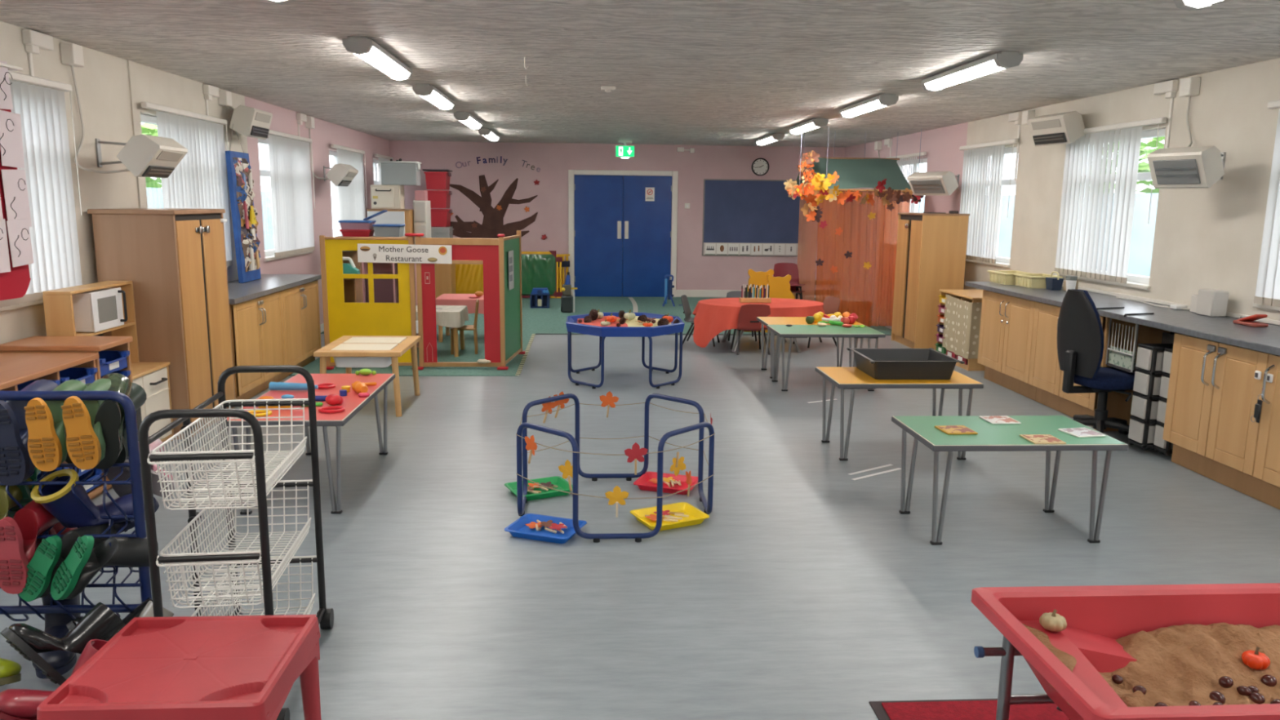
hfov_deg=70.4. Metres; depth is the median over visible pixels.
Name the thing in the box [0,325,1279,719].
floor
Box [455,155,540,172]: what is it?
lettering
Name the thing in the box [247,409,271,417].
cutter
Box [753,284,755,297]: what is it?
pen
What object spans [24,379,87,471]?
boot
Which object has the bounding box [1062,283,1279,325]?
upstand
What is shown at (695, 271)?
wall
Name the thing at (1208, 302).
box
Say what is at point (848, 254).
leaf
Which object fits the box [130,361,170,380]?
countertop
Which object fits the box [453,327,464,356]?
cafe table
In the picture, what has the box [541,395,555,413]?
leaf
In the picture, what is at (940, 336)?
tray
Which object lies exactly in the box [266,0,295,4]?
ceiling light
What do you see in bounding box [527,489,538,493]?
peg
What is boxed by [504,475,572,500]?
tray
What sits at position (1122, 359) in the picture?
wire rack
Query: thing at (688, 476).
leaf
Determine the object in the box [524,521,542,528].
leaf
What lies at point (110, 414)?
boot
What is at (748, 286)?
pen
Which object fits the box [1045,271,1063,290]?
caddy
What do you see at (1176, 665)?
sand
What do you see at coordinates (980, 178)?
vertical blind
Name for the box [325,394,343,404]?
dough ball
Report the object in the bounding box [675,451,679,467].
peg
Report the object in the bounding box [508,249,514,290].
paper notice
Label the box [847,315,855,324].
apple
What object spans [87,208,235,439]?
cabinet
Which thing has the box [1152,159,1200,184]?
grille
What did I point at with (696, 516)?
tray
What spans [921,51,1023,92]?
ceiling light
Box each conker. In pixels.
[1111,674,1123,684]
[1132,684,1146,694]
[1154,702,1168,706]
[1188,700,1200,706]
[1208,690,1225,703]
[1212,702,1223,705]
[1218,675,1233,688]
[1236,685,1251,696]
[1247,685,1258,693]
[1249,692,1265,704]
[1260,674,1276,686]
[1270,698,1279,703]
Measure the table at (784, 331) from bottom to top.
0.505 m
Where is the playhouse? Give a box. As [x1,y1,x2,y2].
[319,230,525,369]
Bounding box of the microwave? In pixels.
[71,287,127,332]
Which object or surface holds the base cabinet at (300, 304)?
on the floor at (805, 591)
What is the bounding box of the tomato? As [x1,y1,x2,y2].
[842,324,852,327]
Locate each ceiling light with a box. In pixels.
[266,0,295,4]
[342,36,412,81]
[412,83,454,111]
[453,111,482,129]
[478,128,499,142]
[755,133,784,146]
[788,118,828,135]
[839,93,898,118]
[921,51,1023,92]
[1173,0,1222,10]
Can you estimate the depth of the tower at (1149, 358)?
5.84 m
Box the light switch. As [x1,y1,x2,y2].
[684,203,689,208]
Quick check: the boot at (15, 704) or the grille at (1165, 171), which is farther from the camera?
the grille at (1165, 171)
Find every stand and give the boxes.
[516,393,714,542]
[567,331,682,388]
[662,274,675,306]
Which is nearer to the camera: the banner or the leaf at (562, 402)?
the leaf at (562, 402)
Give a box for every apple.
[840,317,849,324]
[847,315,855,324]
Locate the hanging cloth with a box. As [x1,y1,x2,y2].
[0,61,34,300]
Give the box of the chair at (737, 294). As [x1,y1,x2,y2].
[726,290,756,341]
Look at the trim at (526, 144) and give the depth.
14.80 m
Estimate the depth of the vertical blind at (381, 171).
13.78 m
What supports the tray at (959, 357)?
in the storage unit at (969, 295)
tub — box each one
[337,219,376,236]
[372,223,405,236]
[414,190,427,200]
[971,582,1279,719]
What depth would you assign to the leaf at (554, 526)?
4.37 m
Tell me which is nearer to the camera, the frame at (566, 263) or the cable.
the cable
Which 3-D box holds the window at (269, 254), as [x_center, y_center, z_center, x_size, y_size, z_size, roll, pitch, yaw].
[-3.780,-1.694,9.536,0.170,1.210,1.520,0,10,-3]
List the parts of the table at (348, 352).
leg, leg, white lid, white lid, leg, leg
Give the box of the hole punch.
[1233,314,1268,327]
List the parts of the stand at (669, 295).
light panel, handle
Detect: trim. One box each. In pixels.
[127,59,144,208]
[524,142,528,254]
[535,333,891,335]
[794,146,802,264]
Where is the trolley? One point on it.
(260, 557)
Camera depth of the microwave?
5.36 m
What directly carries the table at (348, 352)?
on the floor at (805, 591)
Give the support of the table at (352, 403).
on the floor at (805, 591)
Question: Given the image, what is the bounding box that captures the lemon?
[833,311,841,317]
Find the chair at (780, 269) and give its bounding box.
[773,262,804,299]
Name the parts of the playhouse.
post, rail, yellow panel, rail, post, post, rail, red panel, rail, post, rail, green panel, rail, post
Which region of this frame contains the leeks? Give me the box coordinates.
[822,317,840,321]
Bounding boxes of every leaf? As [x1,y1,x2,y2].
[471,222,477,228]
[524,206,529,212]
[524,435,537,455]
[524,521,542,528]
[528,482,542,488]
[538,481,553,487]
[539,520,556,527]
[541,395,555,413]
[549,523,566,530]
[553,391,568,409]
[558,459,572,479]
[599,391,618,408]
[604,485,628,505]
[624,442,648,462]
[645,514,662,520]
[648,478,663,483]
[653,510,670,515]
[662,476,675,482]
[669,456,685,475]
[685,471,691,488]
[815,258,823,266]
[819,220,827,228]
[830,265,837,273]
[835,226,843,235]
[844,250,852,258]
[863,262,871,269]
[867,212,875,220]
[886,203,894,211]
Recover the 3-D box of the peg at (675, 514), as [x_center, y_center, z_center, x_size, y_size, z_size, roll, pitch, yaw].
[0.210,0.783,4.568,0.075,0.010,0.009,4,11,21]
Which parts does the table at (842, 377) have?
leg, leg, edge frame, leg, leg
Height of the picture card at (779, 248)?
0.175 m
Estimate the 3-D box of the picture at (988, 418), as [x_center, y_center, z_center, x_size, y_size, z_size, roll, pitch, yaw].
[1.828,0.300,4.606,0.132,0.001,0.132,0,10,-5]
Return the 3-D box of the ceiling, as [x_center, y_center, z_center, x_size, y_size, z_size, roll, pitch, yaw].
[0.213,-2.020,5.939,7.830,0.100,18.350,0,10,-3]
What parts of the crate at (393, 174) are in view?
lid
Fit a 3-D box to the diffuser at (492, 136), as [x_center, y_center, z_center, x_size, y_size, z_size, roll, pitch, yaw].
[-2.062,-3.070,12.417,0.140,0.068,1.150,0,10,-3]
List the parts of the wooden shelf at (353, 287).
panel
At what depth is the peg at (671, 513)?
4.63 m
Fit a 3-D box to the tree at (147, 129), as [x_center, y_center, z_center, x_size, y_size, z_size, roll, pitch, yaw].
[-12.929,-4.165,22.966,3.475,4.170,4.804,0,10,-3]
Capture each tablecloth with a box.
[416,305,468,327]
[435,293,484,314]
[692,297,824,347]
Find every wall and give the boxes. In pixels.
[0,21,390,344]
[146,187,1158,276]
[389,140,844,296]
[843,57,1279,320]
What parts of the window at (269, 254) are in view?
frame, sill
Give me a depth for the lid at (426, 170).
13.62 m
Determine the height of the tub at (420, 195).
0.140 m
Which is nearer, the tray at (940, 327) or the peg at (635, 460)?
the peg at (635, 460)
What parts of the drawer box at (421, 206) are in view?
drawer, drawer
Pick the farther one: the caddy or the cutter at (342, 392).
the caddy
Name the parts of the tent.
hanging cord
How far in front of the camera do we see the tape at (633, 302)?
13.97 m
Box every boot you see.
[0,378,57,485]
[0,477,32,519]
[0,499,58,594]
[0,601,125,685]
[0,639,107,719]
[0,657,21,685]
[8,467,40,518]
[18,524,116,601]
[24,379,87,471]
[31,468,159,533]
[32,592,80,679]
[36,521,77,548]
[50,535,158,599]
[61,378,111,469]
[65,382,91,463]
[66,597,152,632]
[93,373,132,469]
[101,457,142,497]
[107,600,173,641]
[114,382,146,463]
[124,435,176,497]
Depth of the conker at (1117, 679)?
2.29 m
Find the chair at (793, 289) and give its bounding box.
[790,286,804,299]
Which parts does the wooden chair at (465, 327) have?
leg, seat, leg, leg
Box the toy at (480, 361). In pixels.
[477,359,490,363]
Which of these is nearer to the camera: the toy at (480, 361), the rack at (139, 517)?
the rack at (139, 517)
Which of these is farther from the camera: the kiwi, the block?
the block
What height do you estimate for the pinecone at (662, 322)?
0.094 m
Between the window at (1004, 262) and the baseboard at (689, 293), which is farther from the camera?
the baseboard at (689, 293)
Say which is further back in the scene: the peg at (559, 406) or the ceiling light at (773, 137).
the ceiling light at (773, 137)
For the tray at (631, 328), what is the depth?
7.77 m
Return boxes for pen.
[748,285,750,297]
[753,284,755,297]
[766,284,768,297]
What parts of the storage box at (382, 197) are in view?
panel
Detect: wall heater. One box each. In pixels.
[95,133,187,177]
[229,105,272,139]
[323,163,358,186]
[906,171,959,195]
[1027,111,1084,146]
[1146,145,1226,188]
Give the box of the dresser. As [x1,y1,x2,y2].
[361,262,418,347]
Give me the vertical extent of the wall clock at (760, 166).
0.290 m
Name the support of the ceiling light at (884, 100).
attached to the ceiling
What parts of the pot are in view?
pot, grey lid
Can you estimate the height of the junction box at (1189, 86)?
0.660 m
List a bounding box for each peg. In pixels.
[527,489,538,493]
[528,449,532,463]
[542,409,548,422]
[545,527,556,533]
[554,404,560,417]
[567,475,572,491]
[606,404,609,417]
[615,502,617,517]
[634,458,636,475]
[662,518,678,521]
[667,516,682,519]
[669,511,684,514]
[674,513,688,517]
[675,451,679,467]
[687,484,689,496]
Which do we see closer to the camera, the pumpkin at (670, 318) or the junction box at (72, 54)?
the junction box at (72, 54)
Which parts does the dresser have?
door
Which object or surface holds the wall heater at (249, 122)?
attached to the wall at (103, 82)
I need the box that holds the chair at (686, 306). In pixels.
[680,294,719,346]
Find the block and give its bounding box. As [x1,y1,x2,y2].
[738,297,771,302]
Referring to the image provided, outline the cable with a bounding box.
[1115,296,1189,310]
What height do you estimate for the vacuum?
0.571 m
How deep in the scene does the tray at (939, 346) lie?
9.44 m
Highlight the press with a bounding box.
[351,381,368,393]
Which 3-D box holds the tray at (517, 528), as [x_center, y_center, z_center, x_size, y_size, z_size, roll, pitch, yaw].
[-0.453,0.816,4.367,0.334,0.038,0.260,4,10,19]
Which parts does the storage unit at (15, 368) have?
panel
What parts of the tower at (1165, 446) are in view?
drawer, drawer, drawer, drawer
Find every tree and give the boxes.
[141,123,161,187]
[441,174,537,238]
[1088,136,1164,193]
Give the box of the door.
[568,169,678,297]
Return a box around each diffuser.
[355,46,408,79]
[420,90,453,109]
[460,116,480,128]
[483,132,498,141]
[756,136,776,145]
[791,122,817,134]
[841,100,885,117]
[925,60,1004,90]
[1185,0,1222,6]
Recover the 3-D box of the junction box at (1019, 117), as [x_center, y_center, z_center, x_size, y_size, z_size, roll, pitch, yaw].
[3.725,-2.063,8.681,0.086,0.660,0.958,1,10,1]
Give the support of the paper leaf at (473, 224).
attached to the wall at (695, 271)
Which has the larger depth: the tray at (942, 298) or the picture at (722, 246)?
the picture at (722, 246)
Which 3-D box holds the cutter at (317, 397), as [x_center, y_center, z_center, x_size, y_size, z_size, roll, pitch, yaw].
[-1.715,0.206,4.877,0.060,0.030,0.029,0,10,-3]
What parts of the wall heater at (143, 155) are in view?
vent panel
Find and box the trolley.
[138,364,333,719]
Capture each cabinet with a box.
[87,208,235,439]
[229,291,285,408]
[278,280,321,381]
[366,208,414,244]
[431,231,455,297]
[891,212,969,350]
[977,289,1036,400]
[1028,302,1170,431]
[1162,333,1279,509]
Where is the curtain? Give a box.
[942,293,982,359]
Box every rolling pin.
[258,405,302,408]
[268,382,318,390]
[302,402,323,407]
[351,382,376,386]
[355,368,376,375]
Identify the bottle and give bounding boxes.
[564,275,570,284]
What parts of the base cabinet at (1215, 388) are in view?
door, handle, handle, door, door, handle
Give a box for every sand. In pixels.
[1019,622,1279,706]
[1022,623,1076,672]
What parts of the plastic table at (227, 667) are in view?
leg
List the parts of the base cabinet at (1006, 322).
door, handle, handle, door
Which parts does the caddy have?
handle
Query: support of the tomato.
on the table at (784, 331)
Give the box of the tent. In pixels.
[795,127,921,326]
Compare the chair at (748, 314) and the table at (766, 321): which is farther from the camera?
the chair at (748, 314)
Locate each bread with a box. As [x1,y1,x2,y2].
[475,291,483,296]
[817,322,826,326]
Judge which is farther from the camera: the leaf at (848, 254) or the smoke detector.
the leaf at (848, 254)
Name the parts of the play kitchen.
door, door, handle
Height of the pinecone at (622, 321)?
0.070 m
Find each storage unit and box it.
[0,336,133,492]
[0,352,107,499]
[937,288,985,370]
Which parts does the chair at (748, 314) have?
leg, leg, leg, leg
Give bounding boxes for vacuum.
[560,271,577,312]
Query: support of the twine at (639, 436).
attached to the tray stand at (522, 455)
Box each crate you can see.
[378,160,421,183]
[423,171,451,190]
[425,190,452,208]
[431,208,452,226]
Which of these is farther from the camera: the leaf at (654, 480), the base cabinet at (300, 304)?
the base cabinet at (300, 304)
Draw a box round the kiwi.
[805,315,814,324]
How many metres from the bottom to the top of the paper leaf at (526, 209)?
0.099 m
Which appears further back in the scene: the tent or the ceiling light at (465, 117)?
the tent
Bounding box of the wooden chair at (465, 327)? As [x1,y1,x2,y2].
[449,299,479,354]
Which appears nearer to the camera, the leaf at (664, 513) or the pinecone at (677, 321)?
the leaf at (664, 513)
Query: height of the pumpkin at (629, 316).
0.094 m
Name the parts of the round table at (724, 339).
leg, leg, leg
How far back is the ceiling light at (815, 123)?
10.22 m
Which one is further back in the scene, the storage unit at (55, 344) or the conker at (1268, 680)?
the storage unit at (55, 344)
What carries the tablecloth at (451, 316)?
on the cafe table at (455, 329)
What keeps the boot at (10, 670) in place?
on the floor at (805, 591)
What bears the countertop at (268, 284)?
on the base cabinet at (300, 304)
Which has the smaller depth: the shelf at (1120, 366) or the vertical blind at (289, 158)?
the shelf at (1120, 366)
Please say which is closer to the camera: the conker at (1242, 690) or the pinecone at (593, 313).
the conker at (1242, 690)
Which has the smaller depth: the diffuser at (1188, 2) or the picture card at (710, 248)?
the diffuser at (1188, 2)
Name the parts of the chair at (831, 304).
leg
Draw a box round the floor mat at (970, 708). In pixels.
[868,698,1070,719]
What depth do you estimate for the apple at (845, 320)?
8.13 m
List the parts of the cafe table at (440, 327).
leg, leg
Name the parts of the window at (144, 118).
frame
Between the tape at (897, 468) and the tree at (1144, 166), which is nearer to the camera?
the tape at (897, 468)
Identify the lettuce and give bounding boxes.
[853,324,866,327]
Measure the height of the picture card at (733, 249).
0.185 m
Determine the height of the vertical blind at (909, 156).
1.242 m
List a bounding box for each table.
[36,614,321,719]
[218,373,395,515]
[313,335,420,417]
[438,325,449,342]
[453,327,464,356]
[721,328,801,352]
[756,316,863,378]
[766,324,885,391]
[814,366,983,460]
[891,415,1128,544]
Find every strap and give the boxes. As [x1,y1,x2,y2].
[1096,306,1124,309]
[1124,312,1154,316]
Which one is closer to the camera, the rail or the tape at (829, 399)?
the rail
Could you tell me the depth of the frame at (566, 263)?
14.89 m
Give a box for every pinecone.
[583,315,591,322]
[589,308,598,320]
[617,310,625,318]
[618,316,626,324]
[637,315,647,322]
[657,318,669,325]
[673,318,679,324]
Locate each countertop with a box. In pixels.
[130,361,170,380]
[227,274,321,304]
[964,281,1279,355]
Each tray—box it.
[17,379,60,391]
[36,466,68,479]
[59,367,97,384]
[68,466,94,476]
[78,468,102,493]
[98,350,129,377]
[101,370,130,377]
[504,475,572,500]
[504,513,586,543]
[565,311,684,337]
[630,502,709,530]
[633,471,697,494]
[846,347,964,379]
[934,342,946,354]
[935,333,944,342]
[936,324,945,333]
[937,294,946,303]
[937,304,946,313]
[937,314,946,323]
[946,350,956,359]
[956,355,968,364]
[987,270,1031,284]
[1013,273,1062,288]
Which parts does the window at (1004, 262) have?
sill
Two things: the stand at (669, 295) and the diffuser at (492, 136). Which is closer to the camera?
the diffuser at (492, 136)
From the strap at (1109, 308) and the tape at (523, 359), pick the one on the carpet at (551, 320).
the tape at (523, 359)
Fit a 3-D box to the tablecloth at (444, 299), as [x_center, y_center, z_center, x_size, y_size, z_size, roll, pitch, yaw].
[-1.979,-0.629,10.344,0.702,0.194,0.699,0,10,-3]
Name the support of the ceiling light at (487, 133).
attached to the ceiling
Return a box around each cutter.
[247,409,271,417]
[258,395,274,399]
[280,394,293,399]
[315,382,335,388]
[315,395,326,400]
[318,405,345,413]
[339,389,346,395]
[341,385,351,392]
[358,392,369,397]
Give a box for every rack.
[0,391,151,621]
[1105,318,1138,373]
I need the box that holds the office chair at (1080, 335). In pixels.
[1057,288,1134,434]
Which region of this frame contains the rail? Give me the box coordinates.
[0,62,22,71]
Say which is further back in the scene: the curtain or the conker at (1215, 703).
the curtain
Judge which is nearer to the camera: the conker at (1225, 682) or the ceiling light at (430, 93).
the conker at (1225, 682)
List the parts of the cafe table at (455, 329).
leg, leg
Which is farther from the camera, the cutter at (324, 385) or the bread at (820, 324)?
the bread at (820, 324)
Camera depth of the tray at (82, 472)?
4.63 m
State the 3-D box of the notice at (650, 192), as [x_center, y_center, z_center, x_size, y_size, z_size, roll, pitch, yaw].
[0.163,-2.724,14.906,0.150,0.220,0.005,0,10,-3]
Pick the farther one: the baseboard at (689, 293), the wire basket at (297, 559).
the baseboard at (689, 293)
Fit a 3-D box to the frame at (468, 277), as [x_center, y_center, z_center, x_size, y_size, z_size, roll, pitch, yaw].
[-2.735,-1.330,14.591,0.800,0.680,0.076,0,10,-6]
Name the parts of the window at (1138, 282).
sill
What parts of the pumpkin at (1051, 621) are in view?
stem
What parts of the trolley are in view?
rail, post, frame, frame, rail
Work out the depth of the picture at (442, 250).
8.32 m
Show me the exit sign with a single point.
(624, 151)
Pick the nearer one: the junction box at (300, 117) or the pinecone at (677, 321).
the pinecone at (677, 321)
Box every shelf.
[342,250,363,302]
[1106,362,1137,373]
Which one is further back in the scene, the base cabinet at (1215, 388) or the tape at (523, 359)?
the tape at (523, 359)
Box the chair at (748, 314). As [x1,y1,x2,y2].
[730,304,770,355]
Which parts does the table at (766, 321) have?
edge frame, leg, leg, leg, leg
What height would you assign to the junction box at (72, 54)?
0.774 m
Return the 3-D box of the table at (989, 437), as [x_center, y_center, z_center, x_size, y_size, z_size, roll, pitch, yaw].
[1.775,0.586,4.480,0.920,0.503,0.580,0,10,-3]
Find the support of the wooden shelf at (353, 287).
on the carpet at (551, 320)
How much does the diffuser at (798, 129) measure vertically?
0.068 m
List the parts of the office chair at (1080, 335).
arm, arm, arm, backrest, arm, seat, arm, arm, lever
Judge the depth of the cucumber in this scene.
8.11 m
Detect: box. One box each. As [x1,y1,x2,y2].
[22,29,129,173]
[202,84,234,115]
[296,112,328,179]
[370,184,404,208]
[413,190,431,244]
[677,146,694,152]
[874,137,893,158]
[1008,110,1035,180]
[1062,280,1078,290]
[1153,76,1200,148]
[1189,288,1229,316]
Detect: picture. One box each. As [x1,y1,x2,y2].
[360,246,369,248]
[438,246,447,254]
[440,247,445,253]
[720,244,724,251]
[937,425,975,432]
[982,415,1017,422]
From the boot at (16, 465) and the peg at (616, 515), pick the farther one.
the peg at (616, 515)
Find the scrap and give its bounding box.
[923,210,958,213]
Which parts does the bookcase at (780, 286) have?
tall bear panel, short bear panel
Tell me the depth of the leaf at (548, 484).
5.02 m
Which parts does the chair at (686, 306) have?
leg, leg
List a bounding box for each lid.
[363,209,387,220]
[422,168,452,171]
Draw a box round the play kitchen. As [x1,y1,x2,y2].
[42,280,173,442]
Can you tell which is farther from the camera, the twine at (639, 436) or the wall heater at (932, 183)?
the wall heater at (932, 183)
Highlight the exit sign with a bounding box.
[615,141,635,158]
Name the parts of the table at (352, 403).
leg, edge frame, leg, leg, leg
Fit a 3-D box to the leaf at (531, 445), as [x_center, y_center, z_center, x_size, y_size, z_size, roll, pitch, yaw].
[-0.517,0.408,4.330,0.008,0.106,0.108,-8,13,-40]
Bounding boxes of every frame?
[455,263,483,293]
[521,250,562,297]
[556,253,569,292]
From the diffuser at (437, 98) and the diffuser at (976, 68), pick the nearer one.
the diffuser at (976, 68)
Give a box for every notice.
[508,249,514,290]
[644,187,654,200]
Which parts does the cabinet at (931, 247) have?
door, door, panel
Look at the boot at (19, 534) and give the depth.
2.85 m
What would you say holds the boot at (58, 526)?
hanging from the rack at (139, 517)
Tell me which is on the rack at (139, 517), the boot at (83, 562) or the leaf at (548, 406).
the boot at (83, 562)
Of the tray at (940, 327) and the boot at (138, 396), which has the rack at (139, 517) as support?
the boot at (138, 396)
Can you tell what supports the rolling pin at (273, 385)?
on the table at (352, 403)
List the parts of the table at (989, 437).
leg, leg, edge frame, leg, leg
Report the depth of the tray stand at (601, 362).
7.93 m
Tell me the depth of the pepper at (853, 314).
8.33 m
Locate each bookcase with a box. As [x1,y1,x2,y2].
[337,235,408,274]
[741,268,795,332]
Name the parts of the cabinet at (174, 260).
panel, door, door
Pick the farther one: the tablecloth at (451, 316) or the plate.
the plate
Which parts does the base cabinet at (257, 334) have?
door, handle, handle, door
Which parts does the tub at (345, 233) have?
lid, toy tub, lid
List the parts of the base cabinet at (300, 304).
door, handle, door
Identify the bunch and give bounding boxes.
[1250,394,1263,422]
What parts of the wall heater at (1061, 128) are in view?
vent panel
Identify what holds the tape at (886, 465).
on the floor at (805, 591)
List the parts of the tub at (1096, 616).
leg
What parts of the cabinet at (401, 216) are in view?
door, panel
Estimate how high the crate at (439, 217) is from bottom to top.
0.262 m
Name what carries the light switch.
attached to the wall at (695, 271)
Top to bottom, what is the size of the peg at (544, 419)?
0.071 m
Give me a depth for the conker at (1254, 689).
2.23 m
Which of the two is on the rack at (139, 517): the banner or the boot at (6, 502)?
the boot at (6, 502)
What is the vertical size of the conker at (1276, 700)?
0.028 m
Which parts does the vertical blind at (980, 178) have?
pull cord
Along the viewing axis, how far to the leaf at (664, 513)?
4.59 m
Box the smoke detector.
[600,85,615,93]
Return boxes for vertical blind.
[0,71,82,307]
[141,101,232,266]
[267,129,315,257]
[330,143,367,235]
[374,153,394,185]
[885,151,926,213]
[959,138,1018,263]
[1054,116,1166,284]
[1253,100,1279,306]
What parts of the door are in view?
push plate, push plate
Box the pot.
[1066,275,1077,292]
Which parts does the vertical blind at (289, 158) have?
pull cord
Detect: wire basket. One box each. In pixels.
[146,398,308,510]
[155,479,312,608]
[191,555,316,616]
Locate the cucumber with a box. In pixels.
[828,320,844,325]
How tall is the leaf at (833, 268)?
0.106 m
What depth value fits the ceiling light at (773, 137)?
12.38 m
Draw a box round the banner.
[357,243,452,263]
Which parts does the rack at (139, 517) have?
wire rail, rail, wire rail, wire rail, wire rail, wire rail, wire rail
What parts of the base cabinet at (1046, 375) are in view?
door, door, panel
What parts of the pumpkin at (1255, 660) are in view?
stem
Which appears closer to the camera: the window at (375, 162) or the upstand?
the upstand
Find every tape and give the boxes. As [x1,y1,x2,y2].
[515,333,535,375]
[628,297,637,312]
[808,399,836,403]
[848,464,893,475]
[852,467,901,479]
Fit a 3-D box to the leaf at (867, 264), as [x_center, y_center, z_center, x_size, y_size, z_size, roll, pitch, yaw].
[2.837,-1.178,11.307,0.107,0.097,0.001,0,10,-3]
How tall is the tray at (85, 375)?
0.095 m
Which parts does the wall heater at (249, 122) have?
vent panel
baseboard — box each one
[320,323,324,332]
[521,289,815,297]
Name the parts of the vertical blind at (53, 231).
pull cord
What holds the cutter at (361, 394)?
on the table at (352, 403)
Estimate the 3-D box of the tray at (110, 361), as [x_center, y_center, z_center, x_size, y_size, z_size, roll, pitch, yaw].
[-3.051,0.020,4.950,0.378,0.095,0.308,0,10,-3]
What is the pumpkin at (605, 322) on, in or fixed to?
on the tray at (631, 328)
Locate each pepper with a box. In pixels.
[813,313,822,322]
[816,311,824,320]
[841,311,850,317]
[848,312,857,320]
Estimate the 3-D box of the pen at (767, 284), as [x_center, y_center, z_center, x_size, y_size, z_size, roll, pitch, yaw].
[1.399,-0.755,9.953,0.015,0.150,0.015,-4,11,-26]
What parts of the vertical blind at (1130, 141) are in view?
pull cord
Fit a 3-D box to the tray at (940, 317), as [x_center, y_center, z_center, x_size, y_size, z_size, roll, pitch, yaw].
[3.325,-0.423,9.399,0.420,0.080,0.220,0,10,-3]
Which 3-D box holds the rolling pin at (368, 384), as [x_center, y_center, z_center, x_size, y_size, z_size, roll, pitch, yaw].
[-1.609,0.141,5.288,0.140,0.018,0.028,-3,10,-18]
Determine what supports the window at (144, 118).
in the wall at (103, 82)
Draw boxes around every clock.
[751,157,768,176]
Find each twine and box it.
[515,402,715,455]
[515,435,714,498]
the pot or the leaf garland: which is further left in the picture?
the leaf garland
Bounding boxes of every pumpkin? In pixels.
[597,309,603,319]
[600,319,610,325]
[604,313,617,322]
[623,310,635,319]
[642,321,653,326]
[662,312,673,322]
[1039,608,1066,631]
[1241,646,1270,670]
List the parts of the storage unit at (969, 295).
panel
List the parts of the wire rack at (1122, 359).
rack rod, rack rod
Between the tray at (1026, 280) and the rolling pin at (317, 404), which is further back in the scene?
the tray at (1026, 280)
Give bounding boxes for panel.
[225,123,261,283]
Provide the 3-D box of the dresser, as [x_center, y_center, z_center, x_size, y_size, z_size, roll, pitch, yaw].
[-2.631,-0.658,9.822,0.640,1.000,0.370,0,10,-3]
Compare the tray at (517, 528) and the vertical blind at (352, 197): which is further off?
the vertical blind at (352, 197)
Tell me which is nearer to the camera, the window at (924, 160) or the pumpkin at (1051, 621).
the pumpkin at (1051, 621)
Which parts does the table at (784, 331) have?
leg, leg, edge frame, leg, leg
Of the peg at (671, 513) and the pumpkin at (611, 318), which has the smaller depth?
the peg at (671, 513)
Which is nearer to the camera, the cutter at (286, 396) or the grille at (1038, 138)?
the cutter at (286, 396)
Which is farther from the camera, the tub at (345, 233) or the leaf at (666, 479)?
the tub at (345, 233)
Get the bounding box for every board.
[702,178,799,256]
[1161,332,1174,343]
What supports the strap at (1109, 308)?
on the countertop at (1223, 330)
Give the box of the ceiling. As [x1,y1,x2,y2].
[0,0,1279,147]
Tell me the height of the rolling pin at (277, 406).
0.048 m
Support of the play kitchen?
on the floor at (805, 591)
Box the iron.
[342,257,359,274]
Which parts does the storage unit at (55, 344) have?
panel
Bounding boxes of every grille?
[142,165,174,177]
[250,125,269,137]
[337,180,351,186]
[910,179,945,193]
[1032,132,1066,145]
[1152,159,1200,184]
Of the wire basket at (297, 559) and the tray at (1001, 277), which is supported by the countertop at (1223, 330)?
the tray at (1001, 277)
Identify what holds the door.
in the wall at (695, 271)
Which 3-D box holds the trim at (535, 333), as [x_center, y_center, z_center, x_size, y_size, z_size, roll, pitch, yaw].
[0.996,-0.310,10.986,4.500,0.011,0.025,0,10,-3]
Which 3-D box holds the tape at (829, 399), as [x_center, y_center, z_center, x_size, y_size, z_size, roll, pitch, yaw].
[1.482,0.332,7.368,0.300,0.002,0.024,-5,11,-29]
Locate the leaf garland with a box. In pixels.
[783,150,924,222]
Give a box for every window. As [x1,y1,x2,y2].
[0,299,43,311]
[140,113,230,268]
[257,137,312,261]
[328,150,340,236]
[373,159,378,184]
[898,158,927,213]
[965,146,1017,267]
[1054,128,1165,290]
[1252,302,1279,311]
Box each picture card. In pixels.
[705,243,715,254]
[716,243,727,254]
[728,243,738,254]
[739,244,750,254]
[751,244,761,254]
[762,244,773,254]
[773,244,785,254]
[786,244,796,254]
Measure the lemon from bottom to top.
0.068 m
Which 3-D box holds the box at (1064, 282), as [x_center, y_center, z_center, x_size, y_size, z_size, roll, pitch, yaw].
[3.657,-0.630,7.700,0.100,0.087,0.070,0,10,-3]
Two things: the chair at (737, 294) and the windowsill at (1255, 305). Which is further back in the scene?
the chair at (737, 294)
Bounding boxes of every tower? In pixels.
[1127,343,1173,450]
[1153,347,1173,456]
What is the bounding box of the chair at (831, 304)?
[792,296,839,347]
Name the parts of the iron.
handle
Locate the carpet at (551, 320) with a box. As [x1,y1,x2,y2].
[288,296,891,376]
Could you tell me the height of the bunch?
0.160 m
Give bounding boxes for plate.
[467,295,480,297]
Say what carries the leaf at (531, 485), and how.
in the tray at (562, 485)
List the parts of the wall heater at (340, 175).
vent panel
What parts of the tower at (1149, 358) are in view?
drawer, drawer, drawer, drawer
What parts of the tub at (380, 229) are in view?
lid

